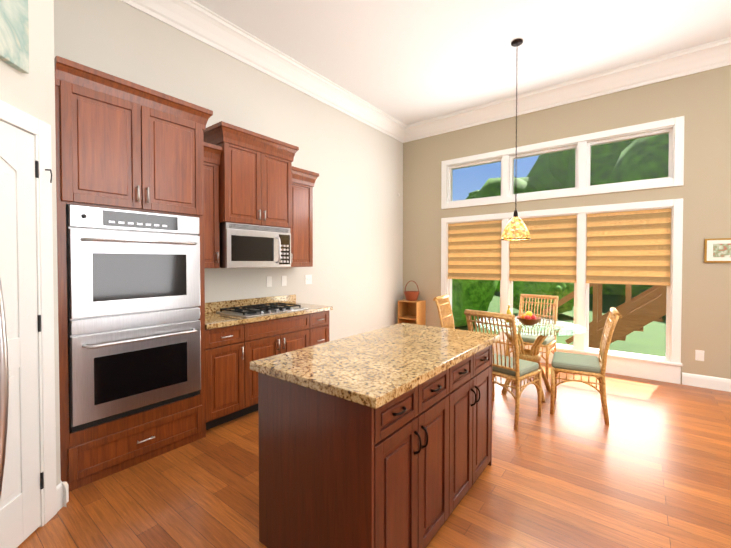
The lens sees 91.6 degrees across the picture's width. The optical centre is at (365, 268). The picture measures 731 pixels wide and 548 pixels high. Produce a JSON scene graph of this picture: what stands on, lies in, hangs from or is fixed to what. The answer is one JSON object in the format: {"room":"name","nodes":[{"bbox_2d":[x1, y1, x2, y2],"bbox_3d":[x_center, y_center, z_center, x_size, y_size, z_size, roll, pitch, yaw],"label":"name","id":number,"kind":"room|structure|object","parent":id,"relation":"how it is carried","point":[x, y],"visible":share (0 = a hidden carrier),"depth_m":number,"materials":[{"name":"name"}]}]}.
{"room":"dining room and kitchen","nodes":[
{"label":"dining room and kitchen","id":0,"kind":"room"},
{"bbox_2d":[0,0,60,539],"bbox_3d":[-1.769,-0.497,1.477,0.120,3.800,1.136,0,1,-7],"label":"wall","id":1,"kind":"structure","parent":0,"point":[32,92],"depth_m":1.96,"materials":[{"name":"paint"}]},
{"bbox_2d":[0,0,28,73],"bbox_3d":[-1.682,-1.541,1.396,0.034,1.110,0.830,0,1,-7],"label":"framed picture","id":2,"kind":"object","parent":1,"relation":"attached to","point":[14,36],"visible":1,"depth_m":1.73,"materials":[{"name":"fabric"}]},
{"bbox_2d":[0,100,56,547],"bbox_3d":[-1.698,0.307,1.507,0.712,2.190,0.712,1,1,38],"label":"door","id":3,"kind":"structure","parent":1,"relation":"attached to","point":[28,502],"depth_m":1.83,"materials":[{"name":"white"}]},
{"bbox_2d":[53,0,402,340],"bbox_3d":[-1.519,-0.537,3.732,0.150,3.800,7.300,1,1,38],"label":"wall","id":4,"kind":"structure","parent":0,"point":[355,271],"depth_m":4.52,"materials":[{"name":"paint"}]},
{"bbox_2d":[204,153,219,267],"bbox_3d":[-1.570,-0.499,3.267,0.333,1.000,0.299,1,1,38],"label":"upper cabinet","id":5,"kind":"object","parent":4,"relation":"attached to","point":[211,164],"depth_m":3.23,"materials":[{"name":"brown wood"}]},
{"bbox_2d":[204,133,294,228],"bbox_3d":[-1.204,-0.818,3.675,0.408,0.775,0.799,1,1,38],"label":"upper cabinet","id":6,"kind":"object","parent":4,"relation":"attached to","point":[252,178],"depth_m":3.48,"materials":[{"name":"brown wood"}]},
{"bbox_2d":[219,222,290,267],"bbox_3d":[-1.176,-0.218,3.663,0.479,0.420,0.760,1,1,38],"label":"over-the-range microwave","id":7,"kind":"object","parent":6,"relation":"attached to","point":[247,246],"visible":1,"depth_m":3.48,"materials":[{"name":"metal"}]},
{"bbox_2d":[119,0,406,139],"bbox_3d":[-0.839,-2.337,4.310,0.182,0.221,4.785,1,1,38],"label":"crown molding","id":8,"kind":"structure","parent":4,"relation":"attached to","point":[196,20],"depth_m":3.90,"materials":[{"name":"white"}]},
{"bbox_2d":[266,276,271,286],"bbox_3d":[-1.119,0.156,4.131,0.008,0.120,0.075,1,1,38],"label":"electrical outlet plate","id":9,"kind":"object","parent":4,"relation":"attached to","point":[268,281],"visible":1,"depth_m":4.13,"materials":[{"name":"white plastic"}]},
{"bbox_2d":[282,276,286,285],"bbox_3d":[-0.985,0.153,4.305,0.008,0.120,0.075,1,1,38],"label":"electrical outlet plate","id":10,"kind":"object","parent":4,"relation":"attached to","point":[284,280],"visible":1,"depth_m":4.30,"materials":[{"name":"white plastic"}]},
{"bbox_2d":[290,177,314,266],"bbox_3d":[-0.872,-0.515,4.172,0.333,1.000,0.384,1,1,38],"label":"upper cabinet","id":11,"kind":"object","parent":4,"relation":"attached to","point":[302,235],"depth_m":4.10,"materials":[{"name":"brown wood"}]},
{"bbox_2d":[305,275,311,283],"bbox_3d":[-0.739,0.148,4.620,0.013,0.120,0.115,1,1,38],"label":"electrical outlet plate","id":12,"kind":"object","parent":4,"relation":"attached to","point":[308,279],"visible":1,"depth_m":4.62,"materials":[{"name":"white plastic"}]},
{"bbox_2d":[17,362,730,547],"bbox_3d":[1.709,1.459,1.688,8.100,0.120,6.650,1,1,38],"label":"floor","id":13,"kind":"structure","parent":0,"point":[649,466],"depth_m":2.27,"materials":[{"name":"brown wood"}]},
{"bbox_2d":[0,279,8,497],"bbox_3d":[-1.292,0.527,0.622,0.910,1.780,0.883,1,1,38],"label":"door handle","id":14,"kind":"object","parent":13,"relation":"on","point":[4,384],"visible":1,"depth_m":0.78,"materials":[{"name":"metal"}]},
{"bbox_2d":[54,56,212,491],"bbox_3d":[-1.793,0.057,2.711,0.670,2.648,0.972,1,1,38],"label":"tall cabinet","id":15,"kind":"object","parent":13,"relation":"on","point":[122,144],"visible":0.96,"depth_m":2.40,"materials":[{"name":"brown wood"}]},
{"bbox_2d":[67,205,200,431],"bbox_3d":[-1.544,0.310,2.491,0.140,1.410,0.810,1,1,38],"label":"double wall oven","id":16,"kind":"object","parent":15,"relation":"in","point":[134,313],"visible":0.98,"depth_m":2.43,"materials":[{"name":"metal"}]},
{"bbox_2d":[205,322,252,429],"bbox_3d":[-1.422,0.932,3.260,0.607,0.880,0.429,1,1,38],"label":"base cabinet","id":17,"kind":"object","parent":13,"relation":"on","point":[231,377],"depth_m":3.08,"materials":[{"name":"brown wood"}]},
{"bbox_2d":[253,313,312,411],"bbox_3d":[-1.100,0.924,3.677,0.607,0.880,0.859,1,1,38],"label":"base cabinet","id":18,"kind":"object","parent":13,"relation":"on","point":[272,337],"depth_m":3.50,"materials":[{"name":"brown wood"}]},
{"bbox_2d":[313,311,329,344],"bbox_3d":[-0.761,0.917,4.117,0.607,0.880,0.367,1,1,38],"label":"base cabinet","id":19,"kind":"object","parent":13,"relation":"on","point":[320,319],"depth_m":3.97,"materials":[{"name":"brown wood"}]},
{"bbox_2d":[205,294,332,328],"bbox_3d":[-1.083,0.411,3.661,0.643,0.144,1.490,1,1,38],"label":"countertop","id":20,"kind":"structure","parent":19,"relation":"on","point":[213,319],"depth_m":3.61,"materials":[{"name":"stone"}]},
{"bbox_2d":[216,302,307,317],"bbox_3d":[-1.053,0.422,3.680,0.520,0.042,0.760,1,1,38],"label":"gas cooktop","id":21,"kind":"object","parent":20,"relation":"on","point":[259,310],"visible":0.98,"depth_m":3.56,"materials":[{"name":"silver metal"}]},
{"bbox_2d":[258,345,491,547],"bbox_3d":[0.186,0.951,2.140,0.753,0.880,1.416,1,1,38],"label":"kitchen island","id":22,"kind":"object","parent":13,"relation":"on","point":[405,470],"visible":0.88,"depth_m":1.63,"materials":[{"name":"brown wood"}]},
{"bbox_2d":[250,323,499,408],"bbox_3d":[0.174,0.489,2.141,0.795,0.042,1.470,1,1,38],"label":"island countertop","id":23,"kind":"structure","parent":22,"relation":"on","point":[377,368],"depth_m":1.82,"materials":[{"name":"stone"}]},
{"bbox_2d":[398,299,425,324],"bbox_3d":[0.801,0.941,6.168,0.380,0.760,0.310,1,1,38],"label":"stand","id":24,"kind":"object","parent":13,"relation":"on","point":[412,312],"visible":0.65,"depth_m":6.16,"materials":[{"name":"brown wood"}]},
{"bbox_2d":[404,281,419,300],"bbox_3d":[0.801,0.387,6.158,0.282,0.346,0.280,1,1,38],"label":"wicker basket","id":25,"kind":"object","parent":24,"relation":"on","point":[411,295],"visible":1,"depth_m":6.07,"materials":[{"name":"orange wicker"}]},
{"bbox_2d":[433,294,454,328],"bbox_3d":[1.198,0.857,4.520,0.546,0.990,0.504,1,1,31],"label":"dining chair","id":26,"kind":"object","parent":13,"relation":"on","point":[446,315],"visible":0.31,"depth_m":4.60,"materials":[{"name":"wicker"}]},
{"bbox_2d":[464,309,541,430],"bbox_3d":[1.267,0.878,3.300,0.546,0.990,0.504,-1,1,-40],"label":"dining chair","id":27,"kind":"object","parent":13,"relation":"on","point":[517,369],"visible":0.73,"depth_m":3.14,"materials":[{"name":"wicker"}]},
{"bbox_2d":[477,318,585,401],"bbox_3d":[1.763,0.990,3.879,1.100,0.752,1.100,1,1,38],"label":"dining table","id":28,"kind":"object","parent":13,"relation":"on","point":[533,355],"visible":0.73,"depth_m":3.81,"materials":[{"name":"glass"}]},
{"bbox_2d":[506,305,511,322],"bbox_3d":[1.617,0.515,4.009,0.060,0.192,0.060,1,1,38],"label":"oil bottle","id":29,"kind":"object","parent":28,"relation":"on","point":[508,311],"visible":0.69,"depth_m":3.99,"materials":[{"name":"yellow glass"}]},
{"bbox_2d":[516,311,541,325],"bbox_3d":[1.767,0.538,3.844,0.260,0.151,0.260,1,1,38],"label":"fruit bowl","id":30,"kind":"object","parent":28,"relation":"on","point":[528,318],"visible":1,"depth_m":3.80,"materials":[{"name":"brown wood"}]},
{"bbox_2d":[506,294,558,378],"bbox_3d":[2.160,0.856,4.582,0.504,0.990,0.546,1,1,42],"label":"dining chair","id":31,"kind":"object","parent":13,"relation":"on","point":[549,343],"visible":0.65,"depth_m":4.57,"materials":[{"name":"wicker"}]},
{"bbox_2d":[550,307,621,424],"bbox_3d":[2.093,0.876,3.404,0.546,0.990,0.504,1,1,31],"label":"dining chair","id":32,"kind":"object","parent":13,"relation":"on","point":[579,364],"visible":1,"depth_m":3.27,"materials":[{"name":"wicker"}]},
{"bbox_2d":[194,0,730,124],"bbox_3d":[1.709,-2.460,1.619,8.100,0.120,6.650,1,1,38],"label":"ceiling","id":33,"kind":"structure","parent":0,"point":[406,62],"depth_m":3.79,"materials":[{"name":"white paint"}]},
{"bbox_2d":[501,39,530,240],"bbox_3d":[1.633,-1.373,3.850,0.306,2.131,0.306,1,1,38],"label":"pendant light","id":34,"kind":"object","parent":33,"relation":"hanging from","point":[515,229],"visible":1,"depth_m":3.81,"materials":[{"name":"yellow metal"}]},
{"bbox_2d":[403,65,730,383],"bbox_3d":[3.733,-0.545,4.196,7.900,3.800,0.150,1,1,38],"label":"wall","id":35,"kind":"structure","parent":0,"point":[700,102],"depth_m":4.28,"materials":[{"name":"paint"}]},
{"bbox_2d":[441,116,684,383],"bbox_3d":[2.518,-0.218,5.107,3.070,3.115,0.200,1,1,38],"label":"window frames","id":36,"kind":"structure","parent":35,"relation":"in","point":[667,367],"depth_m":4.74,"materials":[{"name":"white wood"}]},
{"bbox_2d":[448,220,501,279],"bbox_3d":[1.731,-0.277,5.691,0.874,0.919,0.044,1,1,38],"label":"roman shade","id":37,"kind":"object","parent":36,"relation":"attached to","point":[474,250],"visible":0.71,"depth_m":5.68,"materials":[{"name":"beige fabric"}]},
{"bbox_2d":[509,215,576,282],"bbox_3d":[2.515,-0.266,5.086,0.874,0.919,0.044,1,1,38],"label":"roman shade","id":38,"kind":"object","parent":36,"relation":"attached to","point":[547,252],"visible":0.9,"depth_m":5.04,"materials":[{"name":"beige fabric"}]},
{"bbox_2d":[586,208,670,285],"bbox_3d":[3.291,-0.256,4.488,0.854,0.919,0.044,1,1,38],"label":"roman shade","id":39,"kind":"object","parent":36,"relation":"attached to","point":[631,247],"visible":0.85,"depth_m":4.47,"materials":[{"name":"beige fabric"}]},
{"bbox_2d":[399,37,730,142],"bbox_3d":[3.632,-2.332,4.034,7.600,0.221,0.182,1,1,38],"label":"crown molding","id":40,"kind":"structure","parent":35,"relation":"attached to","point":[716,54],"depth_m":4.61,"materials":[{"name":"white"}]},
{"bbox_2d":[695,350,703,360],"bbox_3d":[3.817,0.998,4.057,0.075,0.120,0.008,1,1,38],"label":"outlet","id":41,"kind":"object","parent":35,"relation":"attached to","point":[699,355],"visible":1,"depth_m":4.06,"materials":[{"name":"white plastic"}]},
{"bbox_2d":[682,372,730,391],"bbox_3d":[5.179,1.307,3.008,3.740,0.138,0.016,1,1,38],"label":"baseboard","id":42,"kind":"structure","parent":35,"relation":"attached to","point":[709,382],"depth_m":4.02,"materials":[{"name":"white wood"}]},
{"bbox_2d":[704,238,730,262],"bbox_3d":[3.993,-0.195,3.892,0.410,0.270,0.022,1,1,38],"label":"picture frame","id":43,"kind":"object","parent":35,"relation":"attached to","point":[717,250],"visible":1,"depth_m":3.94,"materials":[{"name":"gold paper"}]},
{"label":"outside","id":44,"kind":"structure","parent":0,"visible":0},
{"bbox_2d":[455,291,665,356],"bbox_3d":[30.474,1.234,36.939,90.000,0.200,84.290,1,1,38],"label":"lawn","id":45,"kind":"structure","parent":44,"point":[649,347],"depth_m":9.36,"materials":[{"name":"green plant"}]},
{"bbox_2d":[465,176,554,199],"bbox_3d":[12.890,-3.493,32.508,10.558,9.408,9.546,1,1,38],"label":"tree","id":46,"kind":"object","parent":45,"relation":"on","point":[496,189],"depth_m":30.00,"materials":[{"name":"green plant"}]},
{"bbox_2d":[452,279,573,326],"bbox_3d":[3.013,0.332,12.128,7.208,3.682,5.656,1,1,38],"label":"tree","id":47,"kind":"object","parent":45,"relation":"on","point":[484,297],"depth_m":10.23,"materials":[{"name":"green plant"}]},
{"bbox_2d":[527,149,621,189],"bbox_3d":[21.475,-6.618,26.805,18.717,15.856,17.792,1,1,38],"label":"tree","id":48,"kind":"object","parent":45,"relation":"on","point":[608,160],"depth_m":25.75,"materials":[{"name":"green plant"}]},
{"bbox_2d":[495,284,654,295],"bbox_3d":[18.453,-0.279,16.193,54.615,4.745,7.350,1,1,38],"label":"tree","id":49,"kind":"object","parent":45,"relation":"on","point":[613,289],"depth_m":18.73,"materials":[{"name":"green plant"}]},
{"bbox_2d":[564,140,629,185],"bbox_3d":[24.040,-7.144,22.378,20.080,17.062,15.639,1,1,38],"label":"tree","id":50,"kind":"object","parent":45,"relation":"on","point":[622,145],"depth_m":22.01,"materials":[{"name":"green plant"}]},
{"bbox_2d":[542,283,665,348],"bbox_3d":[5.629,-0.496,5.861,4.750,4.376,1.100,1,1,38],"label":"stairs","id":51,"kind":"structure","parent":45,"relation":"on","point":[636,307],"depth_m":6.15,"materials":[{"name":"brown wood"}]},
{"bbox_2d":[608,133,668,183],"bbox_3d":[17.490,-4.268,16.229,10.515,11.524,13.076,1,1,38],"label":"tree","id":52,"kind":"object","parent":45,"relation":"on","point":[631,164],"depth_m":15.82,"materials":[{"name":"green plant"}]}
]}

